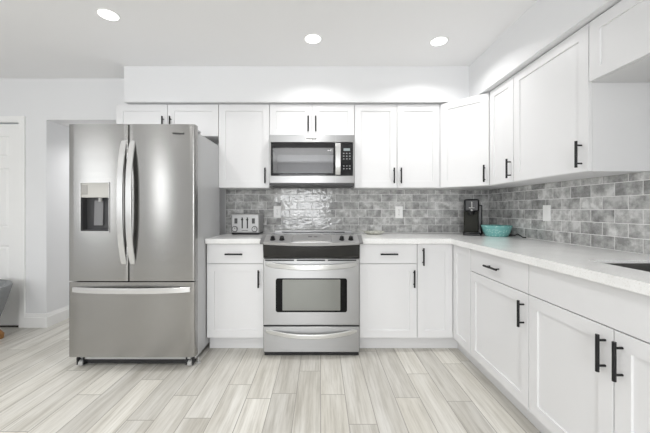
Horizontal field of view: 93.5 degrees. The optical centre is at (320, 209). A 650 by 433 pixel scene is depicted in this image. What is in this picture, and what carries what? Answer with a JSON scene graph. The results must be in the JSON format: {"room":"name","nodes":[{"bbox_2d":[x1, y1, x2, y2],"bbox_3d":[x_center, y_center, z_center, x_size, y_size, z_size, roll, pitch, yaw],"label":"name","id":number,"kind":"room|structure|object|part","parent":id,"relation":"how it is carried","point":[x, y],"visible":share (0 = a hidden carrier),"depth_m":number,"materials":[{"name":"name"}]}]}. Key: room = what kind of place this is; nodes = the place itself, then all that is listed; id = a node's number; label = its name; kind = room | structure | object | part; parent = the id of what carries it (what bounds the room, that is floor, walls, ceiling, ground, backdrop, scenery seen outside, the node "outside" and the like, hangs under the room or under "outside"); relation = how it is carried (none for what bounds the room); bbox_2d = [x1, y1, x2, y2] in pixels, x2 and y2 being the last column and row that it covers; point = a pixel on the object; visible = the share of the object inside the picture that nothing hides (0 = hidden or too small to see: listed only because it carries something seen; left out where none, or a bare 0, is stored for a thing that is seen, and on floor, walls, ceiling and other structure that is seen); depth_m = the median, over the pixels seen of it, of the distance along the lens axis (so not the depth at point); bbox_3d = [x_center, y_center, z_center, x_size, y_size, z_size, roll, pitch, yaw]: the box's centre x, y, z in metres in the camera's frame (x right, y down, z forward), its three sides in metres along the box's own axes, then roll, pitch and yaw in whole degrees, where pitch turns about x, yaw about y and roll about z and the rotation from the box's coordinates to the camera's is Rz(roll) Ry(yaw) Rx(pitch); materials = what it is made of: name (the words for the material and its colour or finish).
{"room":"kitchen","nodes":[
{"label":"kitchen","id":0,"kind":"room"},
{"bbox_2d":[0,79,126,312],"bbox_3d":[-3.033,-0.065,3.060,2.334,2.440,0.120,0,0,0],"label":"wall","id":1,"kind":"structure","parent":0,"point":[44,103],"depth_m":3.00,"materials":[{"name":"white paint"}]},
{"bbox_2d":[0,124,18,324],"bbox_3d":[-3.359,0.150,3.027,0.812,1.982,0.035,0,0,0],"label":"door","id":2,"kind":"structure","parent":1,"relation":"in","point":[9,133],"depth_m":3.01,"materials":[{"name":"white paint"}]},
{"bbox_2d":[0,116,25,327],"bbox_3d":[-3.359,0.121,3.047,0.936,2.068,0.126,0,0,0],"label":"door frame","id":3,"kind":"structure","parent":1,"relation":"attached to","point":[21,120],"depth_m":2.98,"materials":[{"name":"white paint"}]},
{"bbox_2d":[24,313,47,327],"bbox_3d":[-2.784,1.087,2.992,0.223,0.135,0.016,0,0,0],"label":"baseboard","id":4,"kind":"structure","parent":1,"relation":"attached to","point":[31,320],"depth_m":2.98,"materials":[{"name":"white paint"}]},
{"bbox_2d":[57,123,69,308],"bbox_3d":[-2.294,0.105,3.760,0.988,2.100,1.280,0,0,0],"label":"wall","id":5,"kind":"structure","parent":0,"point":[63,281],"depth_m":3.19,"materials":[{"name":"white paint"}]},
{"bbox_2d":[48,305,68,326],"bbox_3d":[-2.680,1.087,3.650,0.016,0.135,1.300,0,0,0],"label":"baseboard","id":6,"kind":"structure","parent":5,"relation":"attached to","point":[61,314],"depth_m":3.12,"materials":[{"name":"white paint"}]},
{"bbox_2d":[58,123,115,126],"bbox_3d":[-2.344,-0.913,3.710,0.888,0.064,1.180,0,0,0],"label":"ceiling","id":7,"kind":"structure","parent":0,"point":[64,124],"depth_m":3.13,"materials":[{"name":"white paint"}]},
{"bbox_2d":[217,144,225,234],"bbox_3d":[-0.095,-0.065,3.155,3.610,2.440,0.100,0,0,0],"label":"wall","id":8,"kind":"structure","parent":0,"point":[222,191],"depth_m":3.10,"materials":[{"name":"white paint"}]},
{"bbox_2d":[116,104,218,143],"bbox_3d":[-1.395,-0.814,2.926,0.932,0.294,0.356,0,0,0],"label":"upper cabinet","id":9,"kind":"object","parent":8,"relation":"attached to","point":[205,116],"visible":0.64,"depth_m":2.79,"materials":[{"name":"white wood"}]},
{"bbox_3d":[-1.628,-0.814,2.795,0.463,0.289,0.019,0,0,0],"label":"door","id":10,"kind":"part","parent":9,"relation":"part of","materials":[{"name":"white paint"}]},
{"bbox_3d":[-1.161,-0.814,2.795,0.461,0.289,0.019,0,0,0],"label":"door","id":11,"kind":"part","parent":9,"relation":"part of","materials":[{"name":"white paint"}]},
{"bbox_2d":[225,189,225,232],"bbox_3d":[-0.960,0.010,3.099,0.007,0.454,0.012,0,0,0],"label":"trim","id":12,"kind":"structure","parent":8,"relation":"attached to","point":[225,189],"depth_m":3.09,"materials":[{"name":"white paint"}]},
{"bbox_2d":[219,104,273,189],"bbox_3d":[-0.696,-0.579,2.926,0.463,0.764,0.356,0,0,0],"label":"upper cabinet","id":13,"kind":"object","parent":8,"relation":"attached to","point":[244,129],"visible":0.98,"depth_m":2.79,"materials":[{"name":"white wood"}]},
{"bbox_3d":[-0.500,-0.307,2.767,0.014,0.140,0.038,0,0,0],"label":"handle","id":14,"kind":"part","parent":13,"relation":"part of","materials":[{"name":"black metal"}]},
{"bbox_2d":[274,206,280,217],"bbox_3d":[-0.434,0.025,3.089,0.076,0.120,0.009,0,0,0],"label":"wall outlet","id":15,"kind":"object","parent":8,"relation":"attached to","point":[277,209],"visible":1,"depth_m":3.09,"materials":[{"name":"white plastic"}]},
{"bbox_2d":[270,104,353,134],"bbox_3d":[-0.075,-0.816,2.926,0.773,0.290,0.356,0,0,0],"label":"upper cabinet","id":16,"kind":"object","parent":8,"relation":"attached to","point":[285,119],"visible":0.92,"depth_m":2.79,"materials":[{"name":"white wood"}]},
{"bbox_3d":[-0.269,-0.816,2.795,0.382,0.285,0.019,0,0,0],"label":"door","id":17,"kind":"part","parent":16,"relation":"part of","materials":[{"name":"white paint"}]},
{"bbox_3d":[-0.110,-0.776,2.767,0.014,0.140,0.038,0,0,0],"label":"handle","id":18,"kind":"part","parent":16,"relation":"part of","materials":[{"name":"black metal"}]},
{"bbox_2d":[269,135,354,187],"bbox_3d":[-0.075,-0.437,2.884,0.757,0.444,0.423,0,0,0],"label":"microwave","id":19,"kind":"object","parent":16,"relation":"attached to","point":[295,161],"visible":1,"depth_m":2.70,"materials":[{"name":"silver metal"}]},
{"bbox_3d":[-0.150,-0.447,2.716,0.572,0.294,0.028,0,0,0],"label":"door","id":20,"kind":"part","parent":19,"relation":"part of","materials":[{"name":"black glass"}]},
{"bbox_3d":[0.155,-0.447,2.690,0.046,0.284,0.037,0,0,0],"label":"handle","id":21,"kind":"part","parent":19,"relation":"part of","materials":[{"name":"silver metal"}]},
{"bbox_3d":[0.212,-0.447,2.716,0.150,0.294,0.028,0,0,0],"label":"control panel","id":22,"kind":"part","parent":19,"relation":"part of","materials":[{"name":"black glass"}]},
{"bbox_3d":[0.118,-0.816,2.795,0.382,0.285,0.019,0,0,0],"label":"door","id":23,"kind":"part","parent":16,"relation":"part of","materials":[{"name":"white paint"}]},
{"bbox_2d":[226,188,487,232],"bbox_3d":[0.377,0.010,3.099,2.664,0.454,0.012,0,0,0],"label":"backsplash","id":24,"kind":"structure","parent":8,"relation":"attached to","point":[424,211],"depth_m":3.09,"materials":[{"name":"grey tile"}]},
{"bbox_2d":[351,104,438,189],"bbox_3d":[0.700,-0.579,2.926,0.773,0.764,0.356,0,0,0],"label":"upper cabinet","id":25,"kind":"object","parent":8,"relation":"attached to","point":[397,145],"visible":0.99,"depth_m":2.79,"materials":[{"name":"white wood"}]},
{"bbox_3d":[0.506,-0.579,2.795,0.382,0.759,0.019,0,0,0],"label":"door","id":26,"kind":"part","parent":25,"relation":"part of","materials":[{"name":"white paint"}]},
{"bbox_3d":[0.893,-0.579,2.795,0.382,0.759,0.019,0,0,0],"label":"door","id":27,"kind":"part","parent":25,"relation":"part of","materials":[{"name":"white paint"}]},
{"bbox_2d":[395,206,402,217],"bbox_3d":[0.796,0.028,3.089,0.076,0.120,0.009,0,0,0],"label":"wall outlet","id":28,"kind":"object","parent":8,"relation":"attached to","point":[398,209],"visible":1,"depth_m":3.09,"materials":[{"name":"white plastic"}]},
{"bbox_2d":[431,92,526,189],"bbox_3d":[1.393,-0.579,2.793,0.608,0.764,0.598,0,0,0],"label":"upper cabinet","id":29,"kind":"object","parent":8,"relation":"attached to","point":[464,124],"visible":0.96,"depth_m":2.64,"materials":[{"name":"white wood"}]},
{"bbox_3d":[1.244,-0.579,2.646,0.398,0.759,0.019,0,0,44],"label":"door","id":30,"kind":"part","parent":29,"relation":"part of","materials":[{"name":"white paint"}]},
{"bbox_3d":[1.345,-0.295,2.509,0.014,0.140,0.038,0,0,44],"label":"handle","id":31,"kind":"part","parent":29,"relation":"part of","materials":[{"name":"black metal"}]},
{"bbox_2d":[0,0,536,78],"bbox_3d":[-1.245,-1.315,0.052,6.110,0.060,6.305,0,0,0],"label":"ceiling","id":32,"kind":"structure","parent":0,"point":[40,39],"depth_m":2.23,"materials":[{"name":"white paint"}]},
{"bbox_2d":[96,8,120,20],"bbox_3d":[-1.396,-1.282,2.014,0.136,0.004,0.136,0,0,0],"label":"recessed light","id":33,"kind":"object","parent":32,"relation":"in","point":[108,14],"visible":1,"depth_m":2.01,"materials":[{"name":"white plastic"}]},
{"bbox_2d":[304,33,321,43],"bbox_3d":[-0.055,-1.282,2.297,0.136,0.004,0.136,0,0,0],"label":"recessed light","id":34,"kind":"object","parent":32,"relation":"in","point":[312,38],"visible":1,"depth_m":2.29,"materials":[{"name":"white plastic"}]},
{"bbox_2d":[430,36,448,45],"bbox_3d":[0.905,-1.282,2.330,0.136,0.004,0.136,0,0,0],"label":"recessed light","id":35,"kind":"object","parent":32,"relation":"in","point":[440,40],"visible":1,"depth_m":2.32,"materials":[{"name":"white plastic"}]},
{"bbox_2d":[0,318,540,432],"bbox_3d":[-1.245,1.185,0.650,6.110,0.060,7.500,0,0,0],"label":"floor","id":36,"kind":"structure","parent":0,"point":[43,389],"depth_m":1.91,"materials":[{"name":"beige wood"}]},
{"bbox_2d":[0,279,12,338],"bbox_3d":[-3.110,0.909,2.490,0.856,0.493,0.856,0,0,0],"label":"armchair","id":37,"kind":"object","parent":36,"relation":"on","point":[5,285],"visible":1,"depth_m":2.68,"materials":[{"name":"grey fabric"}]},
{"bbox_3d":[-2.893,1.077,2.703,0.072,0.157,0.142,0,0,41],"label":"leg","id":38,"kind":"part","parent":37,"relation":"part of","materials":[{"name":"brown wood"}]},
{"bbox_2d":[69,124,219,365],"bbox_3d":[-1.360,0.270,2.482,0.919,1.769,0.676,0,0,0],"label":"refrigerator","id":39,"kind":"object","parent":36,"relation":"on","point":[144,199],"visible":1,"depth_m":2.20,"materials":[{"name":"grey metal"}]},
{"bbox_3d":[-1.621,-0.139,2.227,0.201,0.104,0.051,0,0,0],"label":"dispenser panel","id":40,"kind":"part","parent":39,"relation":"part of","materials":[{"name":"grey metal"}]},
{"bbox_3d":[-1.621,-0.015,2.200,0.213,0.364,0.012,0,0,0],"label":"dispenser frame","id":41,"kind":"part","parent":39,"relation":"part of","materials":[{"name":"silver metal"}]},
{"bbox_3d":[-1.599,-0.050,2.228,0.432,1.130,0.060,0,0,0],"label":"door","id":42,"kind":"part","parent":39,"relation":"part of","materials":[{"name":"silver metal"}]},
{"bbox_3d":[-1.412,-0.050,2.175,0.042,0.890,0.063,0,0,0],"label":"handle","id":43,"kind":"part","parent":39,"relation":"part of","materials":[{"name":"silver metal"}]},
{"bbox_3d":[-1.350,-0.050,2.175,0.042,0.890,0.063,0,0,0],"label":"handle","id":44,"kind":"part","parent":39,"relation":"part of","materials":[{"name":"silver metal"}]},
{"bbox_3d":[-1.360,0.577,2.179,0.850,0.040,0.059,0,0,0],"label":"handle","id":45,"kind":"part","parent":39,"relation":"part of","materials":[{"name":"silver metal"}]},
{"bbox_3d":[-1.360,0.793,2.228,0.911,0.540,0.060,0,0,0],"label":"freezer drawer","id":46,"kind":"part","parent":39,"relation":"part of","materials":[{"name":"silver metal"}]},
{"bbox_3d":[-1.360,1.124,2.291,0.811,0.038,0.039,0,0,0],"label":"kick plate","id":47,"kind":"part","parent":39,"relation":"part of","materials":[{"name":"black"}]},
{"bbox_3d":[-1.142,-0.050,2.228,0.474,1.130,0.060,0,0,0],"label":"door","id":48,"kind":"part","parent":39,"relation":"part of","materials":[{"name":"silver metal"}]},
{"bbox_2d":[207,244,263,347],"bbox_3d":[-0.687,0.716,2.770,0.468,0.877,0.663,0,0,0],"label":"base cabinet","id":49,"kind":"object","parent":36,"relation":"on","point":[234,271],"visible":0.88,"depth_m":2.48,"materials":[{"name":"white wood"}]},
{"bbox_3d":[-0.687,0.358,2.485,0.463,0.156,0.019,0,0,0],"label":"drawer","id":50,"kind":"part","parent":49,"relation":"part of","materials":[{"name":"white paint"}]},
{"bbox_2d":[205,233,272,243],"bbox_3d":[-0.686,0.255,2.769,0.472,0.040,0.648,0,0,0],"label":"countertop","id":51,"kind":"structure","parent":49,"relation":"on","point":[228,238],"depth_m":2.44,"materials":[{"name":"white stone"}]},
{"bbox_2d":[231,213,262,234],"bbox_3d":[-0.703,0.137,2.953,0.268,0.196,0.234,0,0,0],"label":"toaster","id":52,"kind":"object","parent":51,"relation":"on","point":[241,223],"visible":1,"depth_m":2.85,"materials":[{"name":"silver metal"}]},
{"bbox_3d":[-0.703,0.132,2.855,0.244,0.157,0.003,0,0,0],"label":"plate","id":53,"kind":"part","parent":52,"relation":"part of","materials":[{"name":"silver metal"}]},
{"bbox_3d":[-0.497,0.557,2.457,0.014,0.140,0.038,0,0,0],"label":"handle","id":54,"kind":"part","parent":49,"relation":"part of","materials":[{"name":"black metal"}]},
{"bbox_2d":[260,230,362,354],"bbox_3d":[-0.070,0.675,2.708,0.808,0.956,0.744,0,0,0],"label":"range","id":55,"kind":"object","parent":36,"relation":"on","point":[311,278],"visible":1,"depth_m":2.39,"materials":[{"name":"grey metal"}]},
{"bbox_3d":[-0.070,1.016,2.411,0.754,0.201,0.042,0,0,0],"label":"storage drawer","id":56,"kind":"part","parent":55,"relation":"part of","materials":[{"name":"silver metal"}]},
{"bbox_3d":[-0.070,0.969,2.374,0.716,0.059,0.062,0,0,0],"label":"handle","id":57,"kind":"part","parent":55,"relation":"part of","materials":[{"name":"silver metal"}]},
{"bbox_3d":[-0.070,0.645,2.411,0.754,0.520,0.042,0,0,0],"label":"oven door","id":58,"kind":"part","parent":55,"relation":"part of","materials":[{"name":"silver metal"}]},
{"bbox_3d":[-0.070,0.440,2.370,0.716,0.053,0.068,0,0,0],"label":"handle","id":59,"kind":"part","parent":55,"relation":"part of","materials":[{"name":"silver metal"}]},
{"bbox_3d":[-0.067,0.232,2.420,0.315,0.069,0.145,0,0,0],"label":"touch panel","id":60,"kind":"part","parent":55,"relation":"part of","materials":[{"name":"silver metal"}]},
{"bbox_2d":[271,232,353,234],"bbox_3d":[-0.070,0.237,2.777,0.754,0.026,0.475,0,0,0],"label":"cooktop","id":61,"kind":"object","parent":55,"relation":"in","point":[275,233],"depth_m":2.85,"materials":[{"name":"black glass"}]},
{"bbox_3d":[-0.070,0.219,3.051,0.770,0.028,0.058,0,0,0],"label":"trim","id":62,"kind":"part","parent":55,"relation":"part of","materials":[{"name":"silver metal"}]},
{"bbox_2d":[359,244,416,347],"bbox_3d":[0.551,0.716,2.770,0.468,0.877,0.663,0,0,0],"label":"base cabinet","id":63,"kind":"object","parent":36,"relation":"on","point":[388,272],"visible":0.84,"depth_m":2.48,"materials":[{"name":"white wood"}]},
{"bbox_3d":[0.551,0.358,2.485,0.463,0.156,0.019,0,0,0],"label":"drawer","id":64,"kind":"part","parent":63,"relation":"part of","materials":[{"name":"white paint"}]},
{"bbox_3d":[0.755,0.557,2.457,0.014,0.140,0.038,0,0,0],"label":"handle","id":65,"kind":"part","parent":63,"relation":"part of","materials":[{"name":"black metal"}]},
{"bbox_2d":[415,244,479,369],"bbox_3d":[1.242,0.716,2.644,0.915,0.877,0.914,0,0,0],"label":"base cabinet","id":66,"kind":"object","parent":36,"relation":"on","point":[443,270],"visible":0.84,"depth_m":2.48,"materials":[{"name":"white wood"}]},
{"bbox_3d":[0.829,0.380,2.457,0.014,0.140,0.038,0,0,0],"label":"handle","id":67,"kind":"part","parent":66,"relation":"part of","materials":[{"name":"black metal"}]},
{"bbox_3d":[0.929,0.659,2.485,0.284,0.758,0.019,0,0,0],"label":"door","id":68,"kind":"part","parent":66,"relation":"part of","materials":[{"name":"white paint"}]},
{"bbox_3d":[1.085,0.659,2.331,0.019,0.758,0.283,0,0,0],"label":"door","id":69,"kind":"part","parent":66,"relation":"part of","materials":[{"name":"white paint"}]},
{"bbox_2d":[353,233,649,295],"bbox_3d":[1.006,0.255,1.647,1.384,0.040,2.893,0,0,0],"label":"countertop","id":70,"kind":"structure","parent":66,"relation":"on","point":[585,262],"depth_m":1.63,"materials":[{"name":"white stone"}]},
{"bbox_2d":[359,229,384,234],"bbox_3d":[0.491,0.209,2.900,0.239,0.050,0.125,0,0,0],"label":"spoon rest","id":71,"kind":"object","parent":70,"relation":"on","point":[366,232],"visible":0.98,"depth_m":2.85,"materials":[{"name":"ceramic"}]},
{"bbox_2d":[463,199,481,235],"bbox_3d":[1.425,0.070,2.856,0.170,0.330,0.262,0,0,24],"label":"coffee maker","id":72,"kind":"object","parent":70,"relation":"on","point":[472,209],"visible":1,"depth_m":2.83,"materials":[{"name":"black plastic"}]},
{"bbox_3d":[1.476,0.095,2.942,0.148,0.280,0.064,0,0,24],"label":"water tank","id":73,"kind":"part","parent":72,"relation":"part of","materials":[{"name":"black plastic"}]},
{"bbox_2d":[481,225,512,236],"bbox_3d":[1.556,0.187,2.700,0.245,0.096,0.245,0,0,0],"label":"bowl","id":74,"kind":"object","parent":70,"relation":"on","point":[488,230],"visible":0.99,"depth_m":2.62,"materials":[{"name":"teal ceramic"}]},
{"bbox_2d":[605,263,649,271],"bbox_3d":[1.425,0.351,1.119,0.382,0.204,0.600,0,0,0],"label":"sink","id":75,"kind":"object","parent":70,"relation":"in","point":[639,266],"visible":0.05,"depth_m":1.42,"materials":[{"name":"silver metal"}]},
{"bbox_2d":[471,249,541,432],"bbox_3d":[1.372,0.716,1.881,0.667,0.877,0.605,0,0,0],"label":"base cabinet","id":76,"kind":"object","parent":36,"relation":"on","point":[500,294],"visible":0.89,"depth_m":1.81,"materials":[{"name":"white wood"}]},
{"bbox_3d":[1.057,0.359,1.887,0.038,0.014,0.140,0,0,0],"label":"handle","id":77,"kind":"part","parent":76,"relation":"part of","materials":[{"name":"black metal"}]},
{"bbox_3d":[1.085,0.358,1.881,0.019,0.156,0.600,0,0,0],"label":"drawer","id":78,"kind":"part","parent":76,"relation":"part of","materials":[{"name":"white paint"}]},
{"bbox_3d":[1.085,0.740,1.881,0.019,0.597,0.600,0,0,0],"label":"door","id":79,"kind":"part","parent":76,"relation":"part of","materials":[{"name":"white paint"}]},
{"bbox_3d":[1.057,0.549,1.614,0.038,0.140,0.014,0,0,0],"label":"handle","id":80,"kind":"part","parent":76,"relation":"part of","materials":[{"name":"black metal"}]},
{"bbox_2d":[529,265,649,432],"bbox_3d":[1.372,0.716,1.120,0.667,0.877,0.916,0,0,0],"label":"base cabinet","id":81,"kind":"object","parent":36,"relation":"on","point":[589,341],"visible":0.94,"depth_m":1.23,"materials":[{"name":"white wood"}]},
{"bbox_3d":[1.085,0.740,1.349,0.019,0.597,0.453,0,0,0],"label":"door","id":82,"kind":"part","parent":81,"relation":"part of","materials":[{"name":"white paint"}]},
{"bbox_3d":[1.085,0.358,1.120,0.019,0.156,0.911,0,0,0],"label":"false drawer","id":83,"kind":"part","parent":81,"relation":"part of","materials":[{"name":"white paint"}]},
{"bbox_3d":[1.057,0.541,1.153,0.038,0.140,0.014,0,0,0],"label":"handle","id":84,"kind":"part","parent":81,"relation":"part of","materials":[{"name":"black metal"}]},
{"bbox_3d":[1.057,0.541,1.087,0.038,0.140,0.014,0,0,0],"label":"handle","id":85,"kind":"part","parent":81,"relation":"part of","materials":[{"name":"black metal"}]},
{"bbox_3d":[1.085,0.740,0.891,0.019,0.597,0.453,0,0,0],"label":"door","id":86,"kind":"part","parent":81,"relation":"part of","materials":[{"name":"white paint"}]},
{"bbox_2d":[124,0,620,104],"bbox_3d":[-0.026,-1.126,0.052,3.472,0.318,6.105,0,0,0],"label":"soffit","id":87,"kind":"structure","parent":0,"point":[547,23],"depth_m":2.74,"materials":[{"name":"white paint"}]},
{"bbox_3d":[1.760,-0.065,0.103,0.100,2.440,6.205,0,0,0],"label":"wall","id":88,"kind":"structure","parent":0,"visible":0},
{"bbox_2d":[490,75,552,184],"bbox_3d":[1.520,-0.579,2.338,0.354,0.764,0.310,0,0,0],"label":"upper cabinet","id":89,"kind":"object","parent":88,"relation":"attached to","point":[502,96],"visible":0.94,"depth_m":2.33,"materials":[{"name":"white wood"}]},
{"bbox_3d":[1.389,-0.579,2.338,0.019,0.759,0.306,0,0,0],"label":"door","id":90,"kind":"part","parent":89,"relation":"part of","materials":[{"name":"white paint"}]},
{"bbox_3d":[1.362,-0.297,2.216,0.038,0.140,0.014,0,0,0],"label":"handle","id":91,"kind":"part","parent":89,"relation":"part of","materials":[{"name":"black metal"}]},
{"bbox_2d":[543,205,550,220],"bbox_3d":[1.694,0.027,2.288,0.009,0.120,0.076,0,0,0],"label":"wall outlet","id":92,"kind":"object","parent":88,"relation":"attached to","point":[546,208],"visible":1,"depth_m":2.28,"materials":[{"name":"white plastic"}]},
{"bbox_2d":[488,171,649,254],"bbox_3d":[1.704,-0.209,1.649,0.012,0.892,2.899,0,0,0],"label":"backsplash","id":93,"kind":"structure","parent":88,"relation":"attached to","point":[607,212],"depth_m":1.97,"materials":[{"name":"grey tile"}]},
{"bbox_2d":[514,23,649,181],"bbox_3d":[1.520,-0.579,1.877,0.354,0.764,0.610,0,0,0],"label":"upper cabinet","id":94,"kind":"object","parent":88,"relation":"attached to","point":[568,126],"visible":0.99,"depth_m":1.67,"materials":[{"name":"white wood"}]},
{"bbox_3d":[1.389,-0.579,1.877,0.019,0.759,0.606,0,0,0],"label":"door","id":95,"kind":"part","parent":94,"relation":"part of","materials":[{"name":"white paint"}]},
{"bbox_3d":[1.362,-0.291,1.614,0.038,0.140,0.014,0,0,0],"label":"handle","id":96,"kind":"part","parent":94,"relation":"part of","materials":[{"name":"black metal"}]},
{"bbox_2d":[589,0,649,81],"bbox_3d":[1.538,-0.807,1.116,0.317,0.308,0.910,0,0,0],"label":"upper cabinet","id":97,"kind":"object","parent":88,"relation":"attached to","point":[619,38],"visible":1,"depth_m":1.43,"materials":[{"name":"white wood"}]}
]}

